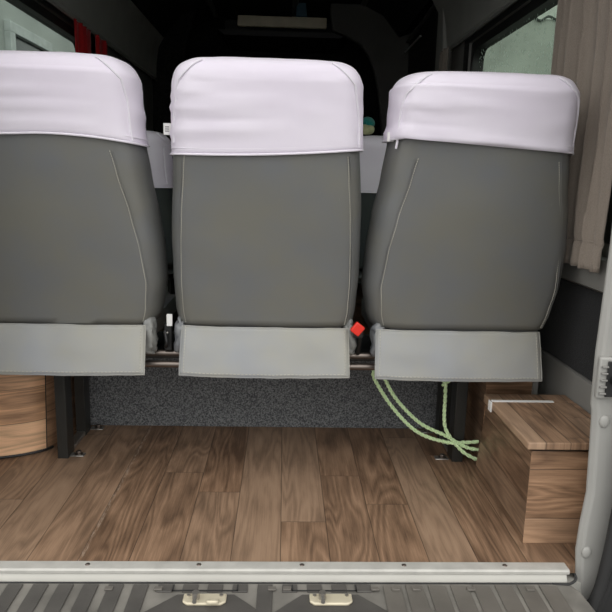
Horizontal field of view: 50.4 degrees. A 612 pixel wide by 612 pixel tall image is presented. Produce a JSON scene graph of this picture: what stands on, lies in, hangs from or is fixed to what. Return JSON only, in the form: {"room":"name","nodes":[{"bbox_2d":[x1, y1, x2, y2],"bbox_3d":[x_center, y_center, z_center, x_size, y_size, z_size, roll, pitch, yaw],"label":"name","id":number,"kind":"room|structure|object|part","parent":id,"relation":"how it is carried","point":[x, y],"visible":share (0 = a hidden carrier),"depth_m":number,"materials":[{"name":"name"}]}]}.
{"room":"vehicle interior","nodes":[
{"label":"vehicle interior","id":0,"kind":"room"},
{"bbox_2d":[34,0,152,130],"bbox_3d":[-1.066,-0.786,3.155,0.070,2.000,3.840,1,11,-2],"label":"wall","id":1,"kind":"structure","parent":0,"point":[147,88],"depth_m":4.29,"materials":[{"name":"black"}]},
{"bbox_2d":[5,0,75,52],"bbox_3d":[-1.035,-0.700,2.250,0.050,0.784,1.828,1,11,-2],"label":"window","id":2,"kind":"structure","parent":1,"relation":"in","point":[31,8],"depth_m":2.56,"materials":[{"name":"black plastic"}]},
{"bbox_2d":[38,0,95,53],"bbox_3d":[-0.997,-0.705,2.275,0.006,0.827,2.000,1,11,-2],"label":"trim","id":3,"kind":"structure","parent":1,"relation":"attached to","point":[44,2],"depth_m":2.69,"materials":[{"name":"black plastic"}]},
{"bbox_2d":[47,0,156,80],"bbox_3d":[-0.985,-1.253,2.957,0.008,0.008,3.450,1,11,-2],"label":"rail","id":4,"kind":"object","parent":1,"relation":"attached to","point":[50,1],"visible":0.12,"depth_m":3.26,"materials":[{"name":"metal"}]},
{"bbox_2d":[74,18,90,53],"bbox_3d":[-0.972,-0.910,2.865,0.026,0.620,0.230,1,11,-4],"label":"window curtain","id":5,"kind":"object","parent":4,"relation":"hanging from","point":[82,34],"visible":0.24,"depth_m":2.78,"materials":[{"name":"red fabric"}]},
{"bbox_2d":[95,34,107,55],"bbox_3d":[-0.980,-0.968,3.154,0.028,0.620,0.201,1,11,-2],"label":"window curtain","id":6,"kind":"object","parent":4,"relation":"hanging from","point":[101,45],"visible":0.18,"depth_m":3.07,"materials":[{"name":"red fabric"}]},
{"bbox_2d":[46,0,163,78],"bbox_3d":[-0.973,-1.437,3.038,0.085,0.315,3.780,1,11,-2],"label":"trim","id":7,"kind":"structure","parent":1,"relation":"attached to","point":[120,23],"depth_m":3.50,"materials":[{"name":"grey plastic"}]},
{"bbox_2d":[131,0,210,35],"bbox_3d":[-0.830,-1.660,2.998,0.360,0.205,3.780,1,11,-2],"label":"trim","id":8,"kind":"structure","parent":1,"relation":"attached to","point":[162,14],"depth_m":4.20,"materials":[{"name":"black"}]},
{"bbox_2d":[152,9,195,157],"bbox_3d":[-0.925,-1.081,4.626,0.307,1.970,0.050,1,11,-2],"label":"trim","id":9,"kind":"structure","parent":1,"relation":"attached to","point":[172,49],"depth_m":4.48,"materials":[{"name":"black plastic"}]},
{"bbox_2d":[202,0,360,22],"bbox_3d":[-0.127,-1.780,2.987,1.900,0.060,3.960,1,11,-2],"label":"ceiling","id":10,"kind":"structure","parent":0,"point":[226,9],"depth_m":4.47,"materials":[{"name":"black"}]},
{"bbox_2d":[205,0,217,17],"bbox_3d":[-0.614,-1.853,3.487,0.044,0.044,2.400,1,11,-2],"label":"trim","id":11,"kind":"structure","parent":10,"relation":"attached to","point":[210,4],"depth_m":4.42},
{"bbox_2d":[292,0,298,16],"bbox_3d":[-0.044,-1.843,3.507,0.044,0.044,2.400,1,11,-2],"label":"trim","id":12,"kind":"structure","parent":10,"relation":"attached to","point":[295,3],"depth_m":4.32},
{"bbox_2d":[361,0,368,6],"bbox_3d":[0.405,-1.835,3.524,0.044,0.044,2.400,1,11,-2],"label":"trim","id":13,"kind":"structure","parent":10,"relation":"attached to","point":[364,2],"depth_m":4.19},
{"bbox_2d":[184,20,380,284],"bbox_3d":[-0.213,-1.152,5.099,1.760,2.000,0.060,1,11,-2],"label":"wall","id":14,"kind":"structure","parent":0,"point":[205,40],"depth_m":4.92,"materials":[{"name":"black"}]},
{"bbox_2d":[218,3,344,53],"bbox_3d":[-0.161,-1.958,4.590,0.860,0.210,0.605,1,11,-2],"label":"shelf","id":15,"kind":"object","parent":14,"relation":"attached to","point":[301,33],"visible":0.97,"depth_m":4.41,"materials":[{"name":"black plastic"}]},
{"bbox_3d":[-0.170,-2.025,4.850,0.860,0.170,0.070,1,11,-2],"label":"panel","id":16,"kind":"part","parent":15,"relation":"part of","materials":[{"name":"black plastic"}]},
{"bbox_2d":[0,285,575,572],"bbox_3d":[-0.174,0.205,3.357,1.760,0.020,3.888,1,11,-2],"label":"floor","id":17,"kind":"structure","parent":0,"point":[136,493],"depth_m":1.73,"materials":[{"name":"brown wood"}]},
{"bbox_2d":[0,375,75,458],"bbox_3d":[-0.877,0.269,2.050,0.216,0.330,0.312,1,11,-2],"label":"wooden cabinet","id":18,"kind":"object","parent":17,"relation":"on","point":[27,402],"visible":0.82,"depth_m":1.97,"materials":[{"name":"brown wood"}]},
{"bbox_2d":[146,130,177,330],"bbox_3d":[-0.784,-0.276,3.014,0.453,1.028,0.575,1,11,-2],"label":"passenger seat","id":19,"kind":"object","parent":17,"relation":"on","point":[161,161],"visible":0.27,"depth_m":2.75,"materials":[{"name":"grey fabric"}]},
{"bbox_3d":[-0.774,-0.470,2.838,0.453,0.570,0.293,1,11,-2],"label":"backrest","id":20,"kind":"part","parent":19,"relation":"part of","materials":[{"name":"black fabric"}]},
{"bbox_2d":[168,268,173,278],"bbox_3d":[-0.788,-0.202,3.095,0.382,0.095,0.445,1,11,-2],"label":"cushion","id":21,"kind":"object","parent":19,"relation":"on","point":[170,270],"depth_m":2.92,"materials":[{"name":"plastic"}]},
{"bbox_2d":[54,333,468,461],"bbox_3d":[-0.147,0.274,2.008,1.580,0.372,0.386,1,11,-2],"label":"support","id":22,"kind":"object","parent":17,"relation":"on","point":[457,392],"visible":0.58,"depth_m":1.98,"materials":[{"name":"metal"}]},
{"bbox_3d":[-0.731,0.254,2.035,0.031,0.372,0.233,1,11,-2],"label":"leg","id":23,"kind":"part","parent":22,"relation":"part of","materials":[{"name":"black metal"}]},
{"bbox_2d":[0,50,176,375],"bbox_3d":[-0.648,-0.251,1.830,0.542,0.804,0.597,1,11,-2],"label":"passenger seat","id":24,"kind":"object","parent":22,"relation":"on","point":[84,264],"visible":1,"depth_m":1.62,"materials":[{"name":"grey fabric"}]},
{"bbox_3d":[-0.643,-0.286,1.687,0.540,0.665,0.309,1,11,-2],"label":"backrest","id":25,"kind":"part","parent":24,"relation":"part of","materials":[{"name":"grey plastic"}]},
{"bbox_2d":[0,286,176,332],"bbox_3d":[-0.658,0.023,1.960,0.475,0.117,0.446,1,11,-2],"label":"cushion","id":26,"kind":"object","parent":24,"relation":"on","point":[154,318],"depth_m":1.76,"materials":[{"name":"grey leather"}]},
{"bbox_2d":[163,314,172,350],"bbox_3d":[-0.375,0.072,1.770,0.026,0.106,0.035,1,11,-2],"label":"seat belt buckle","id":27,"kind":"object","parent":22,"relation":"on","point":[168,326],"visible":1,"depth_m":1.77,"materials":[{"name":"black plastic"}]},
{"bbox_3d":[-0.131,0.127,2.042,1.160,0.012,0.262,1,11,-2],"label":"deck plate","id":28,"kind":"part","parent":22,"relation":"part of","materials":[{"name":"black metal"}]},
{"bbox_3d":[-0.138,0.164,1.798,1.580,0.018,0.019,1,11,-2],"label":"cross rail","id":29,"kind":"part","parent":22,"relation":"part of","materials":[{"name":"metal"}]},
{"bbox_3d":[-0.138,0.134,1.810,1.580,0.018,0.019,1,11,-2],"label":"cross rail","id":30,"kind":"part","parent":22,"relation":"part of","materials":[{"name":"metal"}]},
{"bbox_2d":[163,57,363,378],"bbox_3d":[-0.108,-0.242,1.850,0.511,0.806,0.597,1,11,-2],"label":"passenger seat","id":31,"kind":"object","parent":22,"relation":"on","point":[266,198],"visible":1,"depth_m":1.63,"materials":[{"name":"grey fabric"}]},
{"bbox_3d":[-0.101,-0.278,1.705,0.505,0.667,0.311,1,11,-2],"label":"backrest","id":32,"kind":"part","parent":31,"relation":"part of","materials":[{"name":"grey plastic"}]},
{"bbox_2d":[195,325,341,327],"bbox_3d":[-0.115,0.032,1.980,0.474,0.115,0.445,1,11,-2],"label":"cushion","id":33,"kind":"object","parent":31,"relation":"on","point":[330,326],"depth_m":1.76,"materials":[{"name":"grey leather"}]},
{"bbox_2d":[350,322,364,354],"bbox_3d":[0.134,0.088,1.758,0.038,0.107,0.079,1,11,-2],"label":"seat belt buckle","id":34,"kind":"object","parent":22,"relation":"attached to","point":[357,328],"visible":1,"depth_m":1.72,"materials":[{"name":"red plastic"}]},
{"bbox_2d":[371,370,478,460],"bbox_3d":[0.358,0.306,1.937,0.348,0.331,0.047,0,11,-5],"label":"rope","id":35,"kind":"object","parent":22,"relation":"hanging from","point":[457,444],"visible":0.75,"depth_m":1.95,"materials":[{"name":"green fabric"}]},
{"bbox_3d":[0.466,0.275,2.079,0.034,0.372,0.233,1,11,-2],"label":"leg","id":36,"kind":"part","parent":22,"relation":"part of","materials":[{"name":"black metal"}]},
{"bbox_2d":[361,71,579,381],"bbox_3d":[0.424,-0.224,1.871,0.543,0.792,0.595,1,11,-2],"label":"passenger seat","id":37,"kind":"object","parent":22,"relation":"on","point":[466,243],"visible":1,"depth_m":1.65,"materials":[{"name":"grey fabric"}]},
{"bbox_2d":[361,298,537,331],"bbox_3d":[0.416,0.042,1.999,0.453,0.114,0.446,1,11,-2],"label":"cushion","id":38,"kind":"object","parent":37,"relation":"on","point":[377,322],"depth_m":1.78,"materials":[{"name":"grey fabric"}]},
{"bbox_3d":[0.431,-0.261,1.727,0.540,0.651,0.310,1,11,-2],"label":"backrest","id":39,"kind":"part","parent":37,"relation":"part of","materials":[{"name":"grey plastic"}]},
{"bbox_2d":[89,331,437,428],"bbox_3d":[-0.134,0.254,2.219,1.300,0.330,0.022,1,11,-2],"label":"panel","id":40,"kind":"object","parent":17,"relation":"on","point":[158,397],"visible":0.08,"depth_m":2.22,"materials":[{"name":"grey carpet"}]},
{"bbox_2d":[0,561,576,585],"bbox_3d":[-0.090,0.590,1.435,1.384,0.035,0.044,1,11,-2],"label":"door sill","id":41,"kind":"structure","parent":17,"relation":"attached to","point":[22,572],"depth_m":1.43,"materials":[{"name":"metal"}]},
{"bbox_2d":[240,573,581,593],"bbox_3d":[-0.197,0.735,1.502,1.660,0.264,0.070,1,11,-2],"label":"trim","id":42,"kind":"structure","parent":41,"relation":"attached to","point":[577,585],"depth_m":1.46,"materials":[{"name":"beige paint"}]},
{"bbox_2d":[0,583,594,611],"bbox_3d":[-0.201,0.711,1.289,1.615,0.172,0.301,1,11,-2],"label":"step","id":43,"kind":"structure","parent":42,"relation":"attached to","point":[14,597],"depth_m":1.37,"materials":[{"name":"plastic"}]},
{"bbox_3d":[-0.208,0.636,1.262,0.250,0.003,0.238,1,11,-2],"label":"recess panel","id":44,"kind":"part","parent":43,"relation":"part of","materials":[{"name":"grey plastic"}]},
{"bbox_2d":[182,590,226,605],"bbox_3d":[-0.211,0.606,1.347,0.090,0.022,0.048,1,11,-2],"label":"latch","id":45,"kind":"object","parent":43,"relation":"on","point":[194,599],"depth_m":1.35,"materials":[{"name":"metal"}]},
{"bbox_3d":[-0.216,0.605,1.397,0.140,0.002,0.021,1,11,-2],"label":"tread frame","id":46,"kind":"part","parent":43,"relation":"part of","materials":[{"name":"grey metal"}]},
{"bbox_3d":[0.039,0.610,1.406,0.140,0.002,0.021,1,11,-2],"label":"tread frame","id":47,"kind":"part","parent":43,"relation":"part of","materials":[{"name":"black rubber"}]},
{"bbox_2d":[309,590,352,605],"bbox_3d":[0.053,0.610,1.359,0.090,0.022,0.042,1,11,-2],"label":"latch","id":48,"kind":"object","parent":43,"relation":"on","point":[321,599],"depth_m":1.36,"materials":[{"name":"metal"}]},
{"bbox_3d":[0.055,0.640,1.271,0.250,0.003,0.238,1,11,-2],"label":"recess panel","id":49,"kind":"part","parent":43,"relation":"part of","materials":[{"name":"grey plastic"}]},
{"bbox_2d":[358,136,386,282],"bbox_3d":[0.317,-0.257,3.054,0.456,1.028,0.577,1,11,-2],"label":"passenger seat","id":50,"kind":"object","parent":17,"relation":"on","point":[372,158],"visible":0.16,"depth_m":2.73,"materials":[{"name":"grey fabric"}]},
{"bbox_2d":[358,271,361,282],"bbox_3d":[0.311,-0.183,3.135,0.381,0.094,0.446,1,11,-2],"label":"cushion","id":51,"kind":"object","parent":50,"relation":"on","point":[360,272],"depth_m":2.92,"materials":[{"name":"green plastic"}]},
{"bbox_3d":[0.326,-0.450,2.877,0.453,0.568,0.291,1,11,-2],"label":"backrest","id":52,"kind":"part","parent":50,"relation":"part of","materials":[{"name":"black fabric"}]},
{"bbox_2d":[363,117,374,134],"bbox_3d":[0.261,-0.767,2.767,0.066,0.079,0.098,1,11,-2],"label":"cloth bundle","id":53,"kind":"object","parent":50,"relation":"on","point":[368,122],"visible":0.84,"depth_m":2.74,"materials":[{"name":"teal fabric"}]},
{"bbox_2d":[464,382,537,456],"bbox_3d":[0.610,0.285,2.090,0.156,0.355,0.277,1,11,-2],"label":"box","id":54,"kind":"object","parent":17,"relation":"on","point":[476,406],"visible":0.06,"depth_m":2.00,"materials":[{"name":"brown wood"}]},
{"bbox_3d":[0.680,0.286,2.093,0.016,0.355,0.277,1,11,-2],"label":"edge trim","id":55,"kind":"part","parent":54,"relation":"part of","materials":[{"name":"grey plastic"}]},
{"bbox_2d":[475,394,590,542],"bbox_3d":[0.618,0.404,1.727,0.238,0.264,0.412,1,11,-2],"label":"wooden storage box","id":56,"kind":"object","parent":17,"relation":"on","point":[532,458],"visible":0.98,"depth_m":1.57,"materials":[{"name":"brown wood"}]},
{"bbox_3d":[0.625,0.298,1.639,0.235,0.018,0.280,1,11,-2],"label":"lid","id":57,"kind":"part","parent":56,"relation":"part of","materials":[{"name":"brown wood"}]},
{"bbox_2d":[451,0,609,257],"bbox_3d":[0.763,-0.755,3.220,0.070,2.000,3.840,1,11,-2],"label":"wall","id":58,"kind":"structure","parent":0,"point":[458,52],"depth_m":2.98,"materials":[{"name":"grey plastic"}]},
{"bbox_2d":[330,3,410,135],"bbox_3d":[0.412,-1.020,4.483,0.550,1.970,0.060,1,11,-2],"label":"trim","id":59,"kind":"structure","parent":58,"relation":"attached to","point":[369,29],"depth_m":4.31,"materials":[{"name":"black plastic"}]},
{"bbox_2d":[359,0,432,36],"bbox_3d":[0.569,-1.635,3.049,0.360,0.205,3.780,1,11,-2],"label":"trim","id":60,"kind":"structure","parent":58,"relation":"attached to","point":[403,16],"depth_m":3.98,"materials":[{"name":"black"}]},
{"bbox_2d":[404,3,437,74],"bbox_3d":[0.667,-0.910,4.271,0.050,1.750,1.514,1,11,-2],"label":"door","id":61,"kind":"structure","parent":58,"relation":"in","point":[422,55],"depth_m":3.83,"materials":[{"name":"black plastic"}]},
{"bbox_3d":[0.666,-1.647,4.105,0.012,0.012,0.550,1,11,-2],"label":"grab rail","id":62,"kind":"part","parent":61,"relation":"part of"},
{"bbox_3d":[0.663,-0.908,4.261,0.028,1.749,1.495,1,11,-2],"label":"frame","id":63,"kind":"part","parent":61,"relation":"part of","materials":[{"name":"black"}]},
{"bbox_2d":[435,8,451,70],"bbox_3d":[0.694,-0.731,3.450,0.049,1.820,0.165,1,11,-2],"label":"trim","id":64,"kind":"structure","parent":58,"relation":"attached to","point":[441,43],"depth_m":3.30,"materials":[{"name":"grey plastic"}]},
{"bbox_2d":[432,0,518,50],"bbox_3d":[0.727,-1.251,2.314,0.085,0.315,2.180,1,11,-2],"label":"trim","id":65,"kind":"structure","parent":58,"relation":"attached to","point":[462,17],"depth_m":2.92,"materials":[{"name":"grey plastic"}]},
{"bbox_2d":[449,0,515,50],"bbox_3d":[0.737,-1.077,2.283,0.008,0.008,1.950,1,11,-2],"label":"rail","id":66,"kind":"object","parent":58,"relation":"attached to","point":[513,1],"visible":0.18,"depth_m":2.63,"materials":[{"name":"metal"}]},
{"bbox_2d":[438,46,448,70],"bbox_3d":[0.663,-0.868,3.236,0.025,0.773,0.183,1,11,-2],"label":"window curtain","id":67,"kind":"object","parent":66,"relation":"hanging from","point":[444,55],"visible":0.14,"depth_m":3.14,"materials":[{"name":"beige fabric"}]},
{"bbox_2d":[551,0,611,272],"bbox_3d":[0.722,-0.531,1.716,0.050,0.837,0.427,1,11,-2],"label":"window curtain","id":68,"kind":"object","parent":66,"relation":"hanging from","point":[582,48],"visible":0.63,"depth_m":1.66,"materials":[{"name":"beige fabric"}]},
{"bbox_2d":[470,0,557,74],"bbox_3d":[0.794,-0.669,2.325,0.050,0.781,1.448,1,11,-2],"label":"window","id":69,"kind":"structure","parent":58,"relation":"in","point":[534,9],"depth_m":2.51,"materials":[{"name":"black glass"}]},
{"bbox_2d":[463,0,611,243],"bbox_3d":[0.759,-0.653,2.231,0.006,0.827,1.780,1,11,-2],"label":"trim","id":70,"kind":"structure","parent":58,"relation":"attached to","point":[607,236],"depth_m":2.47,"materials":[{"name":"black plastic"}]},
{"bbox_2d":[537,348,591,414],"bbox_3d":[0.728,0.227,2.451,0.022,0.333,1.930,1,11,-2],"label":"trim","id":71,"kind":"structure","parent":58,"relation":"attached to","point":[558,378],"depth_m":1.87,"materials":[{"name":"grey plastic"}]},
{"bbox_2d":[538,278,602,380],"bbox_3d":[0.743,-0.045,2.346,0.008,0.238,1.830,1,11,-2],"label":"wall panel","id":72,"kind":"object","parent":58,"relation":"attached to","point":[569,333],"depth_m":1.83,"materials":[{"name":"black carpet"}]},
{"bbox_2d":[561,256,607,292],"bbox_3d":[0.732,-0.218,2.363,0.035,0.090,1.930,1,11,-2],"label":"trim","id":73,"kind":"structure","parent":58,"relation":"attached to","point":[583,277],"depth_m":1.71,"materials":[{"name":"grey plastic"}]},
{"bbox_2d":[581,547,590,558],"bbox_3d":[0.628,0.552,1.455,0.022,0.029,0.011,1,11,-2],"label":"plug","id":74,"kind":"object","parent":58,"relation":"attached to","point":[586,551],"visible":1,"depth_m":1.45,"materials":[{"name":"grey plastic"}]},
{"bbox_2d":[575,230,611,599],"bbox_3d":[0.699,-0.297,1.325,0.278,2.000,0.072,1,11,-2],"label":"trim","id":75,"kind":"structure","parent":58,"relation":"attached to","point":[597,504],"depth_m":1.42,"materials":[{"name":"grey plastic"}]},
{"bbox_2d":[587,586,611,611],"bbox_3d":[0.752,-0.175,1.305,0.310,2.470,0.015,1,11,-2],"label":"trim","id":76,"kind":"structure","parent":58,"relation":"attached to","point":[607,607],"depth_m":1.47,"materials":[{"name":"black rubber"}]},
{"bbox_2d":[588,509,611,611],"bbox_3d":[0.688,-0.247,1.267,0.113,2.077,0.032,-1,11,-10],"label":"seal","id":77,"kind":"object","parent":58,"relation":"attached to","point":[597,599],"visible":0.93,"depth_m":1.43,"materials":[{"name":"black rubber"}]},
{"bbox_2d":[594,357,611,397],"bbox_3d":[0.637,0.152,1.362,0.049,0.090,0.028,1,11,-2],"label":"latch","id":78,"kind":"object","parent":58,"relation":"in","point":[603,386],"depth_m":1.36,"materials":[{"name":"grey plastic"}]},
{"bbox_2d":[599,415,609,427],"bbox_3d":[0.640,0.248,1.395,0.022,0.029,0.011,1,11,-2],"label":"plug","id":79,"kind":"object","parent":58,"relation":"attached to","point":[604,421],"visible":1,"depth_m":1.39,"materials":[{"name":"grey plastic"}]},
{"label":"outside","id":80,"kind":"structure","parent":0,"visible":0},
{"bbox_3d":[-0.228,0.316,6.177,24.000,0.100,36.000,1,11,-2],"label":"ground","id":81,"kind":"structure","parent":80,"visible":0},
{"bbox_2d":[0,0,74,51],"bbox_3d":[-3.377,-2.738,8.526,0.370,4.820,14.000,1,11,-2],"label":"wall","id":82,"kind":"structure","parent":81,"relation":"on","point":[19,31],"depth_m":7.39,"materials":[{"name":"concrete"}]},
{"bbox_3d":[-3.224,-2.584,7.618,0.015,0.940,1.050,1,11,-2],"label":"pane","id":83,"kind":"part","parent":82,"relation":"part of","materials":[{"name":"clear glass"}]},
{"bbox_2d":[483,19,555,74],"bbox_3d":[2.960,-2.035,8.974,2.690,3.570,0.200,1,11,-2],"label":"wall","id":84,"kind":"structure","parent":81,"relation":"on","point":[517,59],"depth_m":8.60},
{"bbox_2d":[535,15,555,21],"bbox_3d":[3.014,-3.776,8.506,2.609,0.101,0.032,1,11,-2],"label":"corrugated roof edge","id":85,"kind":"object","parent":84,"relation":"on","point":[548,16],"visible":0.15,"depth_m":8.50,"materials":[{"name":"grey metal"}]},
{"bbox_2d":[537,5,556,19],"bbox_3d":[4.332,-4.513,12.503,0.200,7.120,26.000,1,11,-2],"label":"wall","id":86,"kind":"structure","parent":81,"relation":"on","point":[552,11],"depth_m":11.38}
]}

